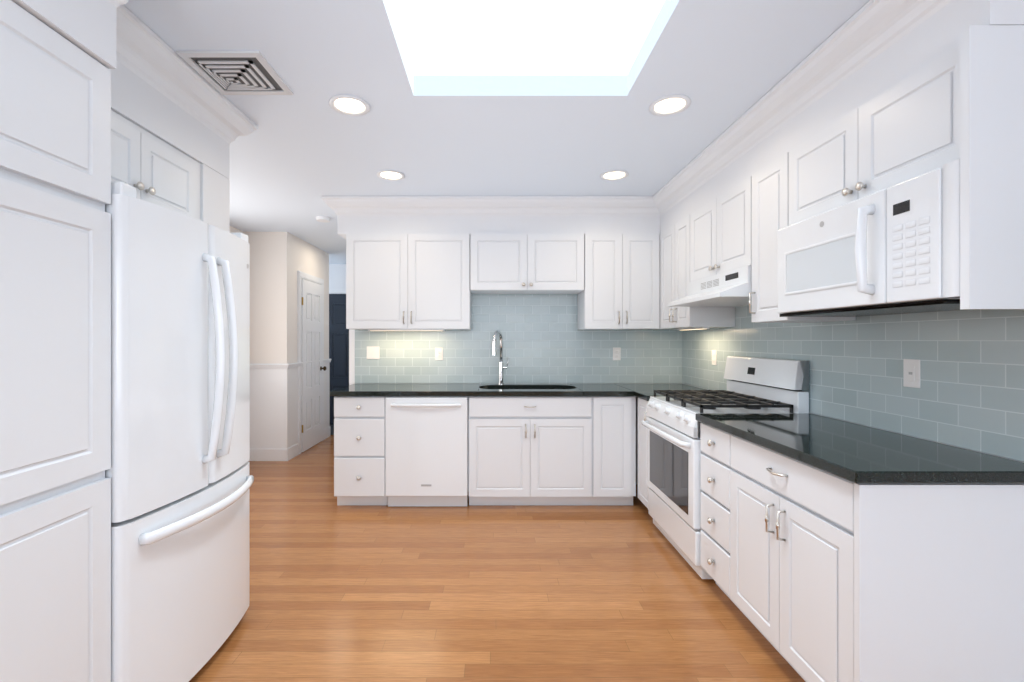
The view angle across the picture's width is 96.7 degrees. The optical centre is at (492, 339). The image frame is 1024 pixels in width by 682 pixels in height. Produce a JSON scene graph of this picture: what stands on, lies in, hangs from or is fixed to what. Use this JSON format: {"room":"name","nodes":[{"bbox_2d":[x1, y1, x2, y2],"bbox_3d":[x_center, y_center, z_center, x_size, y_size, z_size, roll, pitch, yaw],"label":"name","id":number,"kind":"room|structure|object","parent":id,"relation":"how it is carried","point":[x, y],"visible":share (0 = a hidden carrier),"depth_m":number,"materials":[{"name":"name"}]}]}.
{"room":"kitchen","nodes":[
{"label":"kitchen","id":0,"kind":"room"},
{"bbox_2d":[11,0,229,178],"bbox_3d":[-1.615,-1.016,-0.040,0.869,0.332,4.920,0,0,0],"label":"wall","id":1,"kind":"structure","parent":0,"point":[89,27],"depth_m":1.73,"materials":[{"name":"white paint"}]},
{"bbox_2d":[108,0,161,39],"bbox_3d":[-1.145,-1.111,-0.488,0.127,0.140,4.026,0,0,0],"label":"crown molding","id":2,"kind":"structure","parent":1,"relation":"attached to","point":[132,27],"depth_m":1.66,"materials":[{"name":"white wood"}]},
{"bbox_2d":[111,110,199,219],"bbox_3d":[-1.704,-0.683,1.816,0.688,0.340,0.764,0,0,0],"label":"upper cabinet","id":3,"kind":"object","parent":1,"relation":"attached to","point":[151,168],"visible":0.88,"depth_m":1.87,"materials":[{"name":"white wood"}]},
{"bbox_2d":[117,28,257,143],"bbox_3d":[-1.349,-1.111,1.972,0.102,0.140,1.092,0,0,0],"label":"crown molding","id":4,"kind":"structure","parent":1,"relation":"attached to","point":[148,55],"depth_m":1.98,"materials":[{"name":"white wood"}]},
{"bbox_2d":[200,164,229,231],"bbox_3d":[-1.725,0.232,2.310,0.650,2.170,0.220,0,0,0],"label":"wall","id":5,"kind":"structure","parent":0,"point":[214,198],"depth_m":2.29,"materials":[{"name":"white paint"}]},
{"bbox_2d":[230,226,243,233],"bbox_3d":[-2.780,0.067,3.695,0.120,2.500,2.790,0,0,0],"label":"wall","id":6,"kind":"structure","parent":0,"point":[232,229],"depth_m":4.79,"materials":[{"name":"white paint"}]},
{"bbox_2d":[244,232,291,363],"bbox_3d":[-2.485,0.067,5.030,0.470,2.500,0.120,0,0,0],"label":"wall","id":7,"kind":"structure","parent":0,"point":[270,297],"depth_m":4.97,"materials":[{"name":"white paint"}]},
{"bbox_2d":[292,235,328,362],"bbox_3d":[-2.310,0.067,5.670,0.120,2.500,1.160,0,0,0],"label":"wall","id":8,"kind":"structure","parent":0,"point":[308,258],"depth_m":5.55,"materials":[{"name":"white paint"}]},
{"bbox_2d":[249,359,330,460],"bbox_3d":[-2.467,0.787,5.593,0.503,1.060,1.314,0,0,0],"label":"wainscoting","id":9,"kind":"structure","parent":8,"relation":"attached to","point":[273,412],"depth_m":4.96,"materials":[{"name":"white wood"}]},
{"bbox_2d":[297,271,323,453],"bbox_3d":[-2.237,0.260,5.620,0.024,2.115,0.770,0,0,0],"label":"door frame","id":10,"kind":"structure","parent":8,"relation":"attached to","point":[308,277],"depth_m":5.27,"materials":[{"name":"white wood"}]},
{"bbox_2d":[301,279,325,451],"bbox_3d":[-2.193,0.298,5.616,0.089,2.022,0.628,0,0,0],"label":"door","id":11,"kind":"structure","parent":8,"relation":"in","point":[312,372],"depth_m":5.58,"materials":[{"name":"white wood"}]},
{"bbox_2d":[330,424,333,434],"bbox_3d":[-3.000,1.315,6.850,4.000,0.004,1.100,0,0,0],"label":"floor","id":12,"kind":"structure","parent":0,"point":[331,429],"depth_m":6.67,"materials":[{"name":"grey"}]},
{"bbox_2d":[329,264,345,293],"bbox_3d":[-3.095,0.067,7.150,3.810,2.500,0.140,0,0,0],"label":"wall","id":13,"kind":"structure","parent":0,"point":[337,276],"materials":[{"name":"white paint"}]},
{"bbox_2d":[329,294,348,423],"bbox_3d":[-2.550,0.298,7.043,0.860,2.022,0.089,0,0,0],"label":"door","id":14,"kind":"structure","parent":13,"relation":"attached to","point":[339,350],"depth_m":7.07,"materials":[{"name":"blue"}]},
{"bbox_2d":[123,0,869,263],"bbox_3d":[-1.000,-1.658,1.750,8.000,0.950,13.500,0,0,0],"label":"ceiling","id":15,"kind":"structure","parent":0,"point":[723,65],"depth_m":2.21,"materials":[{"name":"white paint"}]},
{"bbox_2d":[176,51,292,94],"bbox_3d":[-1.125,-1.178,2.020,0.340,0.010,0.320,0,0,0],"label":"ceiling vent","id":16,"kind":"object","parent":15,"relation":"in","point":[238,72],"visible":1,"depth_m":2.00,"materials":[{"name":"grey metal"}]},
{"bbox_2d":[316,216,330,222],"bbox_3d":[-1.640,-1.167,4.400,0.136,0.032,0.136,0,0,0],"label":"smoke detector","id":17,"kind":"object","parent":15,"relation":"attached to","point":[325,219],"visible":1,"depth_m":4.36,"materials":[{"name":"white plastic"}]},
{"bbox_2d":[329,94,369,115],"bbox_3d":[-0.720,-1.178,2.290,0.200,0.008,0.200,0,0,0],"label":"recessed light","id":18,"kind":"object","parent":15,"relation":"in","point":[351,105],"visible":1,"depth_m":2.28,"materials":[{"name":"white"}]},
{"bbox_2d":[377,170,404,180],"bbox_3d":[-0.730,-1.178,3.260,0.200,0.008,0.200,0,0,0],"label":"recessed light","id":19,"kind":"object","parent":15,"relation":"in","point":[393,175],"visible":1,"depth_m":3.25,"materials":[{"name":"white"}]},
{"bbox_2d":[600,170,628,180],"bbox_3d":[0.870,-1.178,3.260,0.200,0.008,0.200,0,0,0],"label":"recessed light","id":20,"kind":"object","parent":15,"relation":"in","point":[611,175],"visible":1,"depth_m":3.25,"materials":[{"name":"white"}]},
{"bbox_2d":[649,94,690,115],"bbox_3d":[0.890,-1.178,2.290,0.200,0.008,0.200,0,0,0],"label":"recessed light","id":21,"kind":"object","parent":15,"relation":"in","point":[669,105],"visible":1,"depth_m":2.28,"materials":[{"name":"white"}]},
{"bbox_2d":[189,435,804,681],"bbox_3d":[-1.000,1.367,1.750,8.000,0.100,13.500,0,0,0],"label":"floor","id":22,"kind":"structure","parent":0,"point":[504,593],"depth_m":2.31,"materials":[{"name":"brown wood"}]},
{"bbox_2d":[0,0,110,681],"bbox_3d":[-1.622,0.212,1.180,0.852,2.210,0.494,0,0,0],"label":"tall cabinet","id":23,"kind":"object","parent":22,"relation":"on","point":[55,358],"visible":1,"depth_m":1.23,"materials":[{"name":"white wood"}]},
{"bbox_2d":[105,181,253,681],"bbox_3d":[-1.532,0.406,1.819,0.976,1.822,0.773,0,0,0],"label":"fridge","id":24,"kind":"object","parent":22,"relation":"on","point":[179,475],"visible":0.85,"depth_m":1.63,"materials":[{"name":"white metal"}]},
{"bbox_2d":[334,396,387,504],"bbox_3d":[-1.039,0.879,3.825,0.402,0.875,0.634,0,0,0],"label":"base cabinet","id":25,"kind":"object","parent":22,"relation":"on","point":[359,450],"visible":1,"depth_m":3.54,"materials":[{"name":"white wood"}]},
{"bbox_2d":[385,396,468,505],"bbox_3d":[-0.515,0.879,3.808,0.636,0.868,0.664,0,0,0],"label":"dishwasher","id":26,"kind":"object","parent":22,"relation":"on","point":[426,450],"visible":0.98,"depth_m":3.52,"materials":[{"name":"white metal"}]},
{"bbox_2d":[469,396,592,504],"bbox_3d":[0.292,0.879,3.841,0.964,0.876,0.602,0,0,0],"label":"base cabinet","id":27,"kind":"object","parent":22,"relation":"on","point":[552,450],"depth_m":3.54,"materials":[{"name":"white wood"}]},
{"bbox_2d":[330,384,706,400],"bbox_3d":[0.231,0.416,3.688,2.985,0.038,0.911,0,0,0],"label":"countertop","id":28,"kind":"structure","parent":27,"relation":"on","point":[644,391],"depth_m":3.65,"materials":[{"name":"stone"}]},
{"bbox_2d":[492,330,508,384],"bbox_3d":[0.070,0.155,3.999,0.153,0.484,0.207,0,0,0],"label":"faucet","id":29,"kind":"object","parent":28,"relation":"on","point":[494,352],"visible":1,"depth_m":4.06,"materials":[{"name":"silver metal"}]},
{"bbox_2d":[593,396,635,504],"bbox_3d":[0.946,0.879,3.841,0.344,0.876,0.602,0,0,0],"label":"base cabinet","id":30,"kind":"object","parent":22,"relation":"on","point":[614,417],"depth_m":3.54,"materials":[{"name":"white wood"}]},
{"bbox_2d":[638,398,649,507],"bbox_3d":[1.404,0.879,3.387,0.637,0.875,0.302,0,0,0],"label":"base cabinet","id":31,"kind":"object","parent":22,"relation":"on","point":[643,487],"visible":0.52,"depth_m":3.41,"materials":[{"name":"white wood"}]},
{"bbox_2d":[641,356,808,578],"bbox_3d":[1.373,0.705,2.848,0.691,1.185,0.760,0,0,0],"label":"range","id":32,"kind":"object","parent":22,"relation":"on","point":[754,385],"visible":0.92,"depth_m":2.70,"materials":[{"name":"white metal"}]},
{"bbox_2d":[700,422,1023,681],"bbox_3d":[1.404,0.879,1.925,0.637,0.875,1.074,0,0,0],"label":"base cabinet","id":33,"kind":"object","parent":22,"relation":"on","point":[816,574],"visible":0.98,"depth_m":1.39,"materials":[{"name":"white wood"}]},
{"bbox_2d":[696,413,1023,483],"bbox_3d":[1.409,0.416,1.917,0.628,0.038,1.091,0,0,0],"label":"countertop","id":34,"kind":"structure","parent":33,"relation":"on","point":[855,453],"depth_m":1.62,"materials":[{"name":"stone"}]},
{"bbox_2d":[349,294,681,483],"bbox_3d":[0.210,0.067,4.207,3.040,2.500,0.126,0,0,0],"label":"wall","id":35,"kind":"structure","parent":0,"point":[543,343],"depth_m":4.14,"materials":[{"name":"green"}]},
{"bbox_2d":[349,330,354,383],"bbox_3d":[-1.284,0.152,4.148,0.052,0.490,0.004,0,0,0],"label":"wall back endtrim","id":36,"kind":"structure","parent":35,"relation":"attached to","point":[351,356],"depth_m":4.15,"materials":[{"name":"white"}]},
{"bbox_2d":[367,346,379,358],"bbox_3d":[-1.090,0.117,4.138,0.118,0.116,0.012,0,0,0],"label":"outlet","id":37,"kind":"object","parent":35,"relation":"attached to","point":[373,352],"visible":1,"depth_m":4.14,"materials":[{"name":"white plastic"}]},
{"bbox_2d":[346,234,471,329],"bbox_3d":[-0.712,-0.493,3.959,1.036,0.800,0.367,0,0,0],"label":"upper cabinet","id":38,"kind":"object","parent":35,"relation":"attached to","point":[407,281],"visible":0.94,"depth_m":3.81,"materials":[{"name":"white wood"}]},
{"bbox_2d":[368,329,444,330],"bbox_3d":[-0.750,-0.086,3.955,0.660,0.013,0.050,0,0,0],"label":"light","id":39,"kind":"object","parent":38,"relation":"attached to","point":[406,329],"visible":0.96,"depth_m":3.93,"materials":[{"name":"white"}]},
{"bbox_2d":[435,348,442,359],"bbox_3d":[-0.490,0.127,4.140,0.072,0.116,0.008,0,0,0],"label":"electrical outlet","id":40,"kind":"object","parent":35,"relation":"attached to","point":[438,353],"visible":1,"depth_m":4.14,"materials":[{"name":"white plastic"}]},
{"bbox_2d":[470,234,583,293],"bbox_3d":[0.288,-0.655,3.960,0.956,0.475,0.364,0,0,0],"label":"upper cabinet","id":41,"kind":"object","parent":35,"relation":"attached to","point":[526,263],"visible":0.98,"depth_m":3.81,"materials":[{"name":"white wood"}]},
{"bbox_2d":[613,348,620,359],"bbox_3d":[1.127,0.127,4.140,0.072,0.116,0.008,0,0,0],"label":"electrical outlet","id":42,"kind":"object","parent":35,"relation":"attached to","point":[616,353],"visible":1,"depth_m":4.14,"materials":[{"name":"white plastic"}]},
{"bbox_2d":[577,234,659,329],"bbox_3d":[1.084,-0.493,3.959,0.628,0.800,0.367,0,0,0],"label":"upper cabinet","id":43,"kind":"object","parent":35,"relation":"attached to","point":[621,291],"visible":1,"depth_m":3.81,"materials":[{"name":"white wood"}]},
{"bbox_2d":[337,0,1023,238],"bbox_3d":[0.209,-1.039,2.720,3.039,0.287,2.858,0,0,0],"label":"wall","id":44,"kind":"structure","parent":0,"point":[940,32],"depth_m":2.25,"materials":[{"name":"white paint"}]},
{"bbox_2d":[321,196,648,215],"bbox_3d":[0.001,-1.111,3.786,2.819,0.140,0.099,0,0,0],"label":"crown molding","id":45,"kind":"structure","parent":44,"relation":"attached to","point":[341,205],"depth_m":3.78,"materials":[{"name":"white wood"}]},
{"bbox_2d":[649,0,952,215],"bbox_3d":[1.361,-1.111,2.452,0.099,0.140,2.520,0,0,0],"label":"crown molding","id":46,"kind":"structure","parent":44,"relation":"attached to","point":[868,32],"depth_m":1.96,"materials":[{"name":"white wood"}]},
{"bbox_2d":[681,305,1023,462],"bbox_3d":[1.787,0.067,-0.365,0.126,2.500,9.270,0,0,0],"label":"wall","id":47,"kind":"structure","parent":0,"point":[968,393],"depth_m":1.90,"materials":[{"name":"green"}]},
{"bbox_2d":[650,215,734,329],"bbox_3d":[1.544,-0.493,3.688,0.357,0.800,0.907,0,0,0],"label":"upper cabinet","id":48,"kind":"object","parent":47,"relation":"attached to","point":[674,260],"visible":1,"depth_m":3.42,"materials":[{"name":"white wood"}]},
{"bbox_2d":[677,327,708,329],"bbox_3d":[1.545,-0.086,3.525,0.050,0.013,0.450,0,0,0],"label":"under-cabinet light","id":49,"kind":"object","parent":48,"relation":"attached to","point":[693,328],"visible":1,"depth_m":3.45,"materials":[{"name":"white plastic"}]},
{"bbox_2d":[712,350,716,364],"bbox_3d":[1.720,0.137,3.540,0.007,0.116,0.072,0,0,0],"label":"electrical outlet","id":50,"kind":"object","parent":47,"relation":"attached to","point":[714,357],"visible":1,"depth_m":3.52,"materials":[{"name":"white plastic"}]},
{"bbox_2d":[690,176,751,281],"bbox_3d":[1.545,-0.650,2.850,0.354,0.486,0.764,0,0,0],"label":"wall cabinet","id":51,"kind":"object","parent":47,"relation":"attached to","point":[721,233],"visible":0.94,"depth_m":2.76,"materials":[{"name":"white wood"}]},
{"bbox_2d":[667,265,751,306],"bbox_3d":[1.478,-0.321,2.848,0.487,0.169,0.752,0,0,0],"label":"range hood","id":52,"kind":"object","parent":51,"relation":"attached to","point":[731,288],"visible":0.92,"depth_m":2.73,"materials":[{"name":"white metal"}]},
{"bbox_2d":[748,152,855,322],"bbox_3d":[1.544,-0.493,2.312,0.357,0.800,0.305,0,0,0],"label":"upper cabinet","id":53,"kind":"object","parent":47,"relation":"attached to","point":[770,200],"visible":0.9,"depth_m":2.31,"materials":[{"name":"white wood"}]},
{"bbox_2d":[789,25,1023,309],"bbox_3d":[1.537,-0.490,1.724,0.370,0.805,0.866,0,0,0],"label":"wall cabinet","id":54,"kind":"object","parent":47,"relation":"attached to","point":[963,100],"visible":0.96,"depth_m":1.31,"materials":[{"name":"white wood"}]},
{"bbox_2d":[778,159,959,316],"bbox_3d":[1.502,-0.317,1.736,0.439,0.416,0.835,0,0,0],"label":"microwave","id":55,"kind":"object","parent":54,"relation":"in","point":[894,249],"visible":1,"depth_m":1.59,"materials":[{"name":"white plastic"},{"name":"white painted metal"},{"name":"glass"}]},
{"bbox_2d":[903,359,919,387],"bbox_3d":[1.720,0.137,1.870,0.008,0.116,0.075,0,0,0],"label":"electrical outlet","id":56,"kind":"object","parent":47,"relation":"attached to","point":[911,372],"visible":1,"depth_m":1.87,"materials":[{"name":"white plastic"}]}
]}

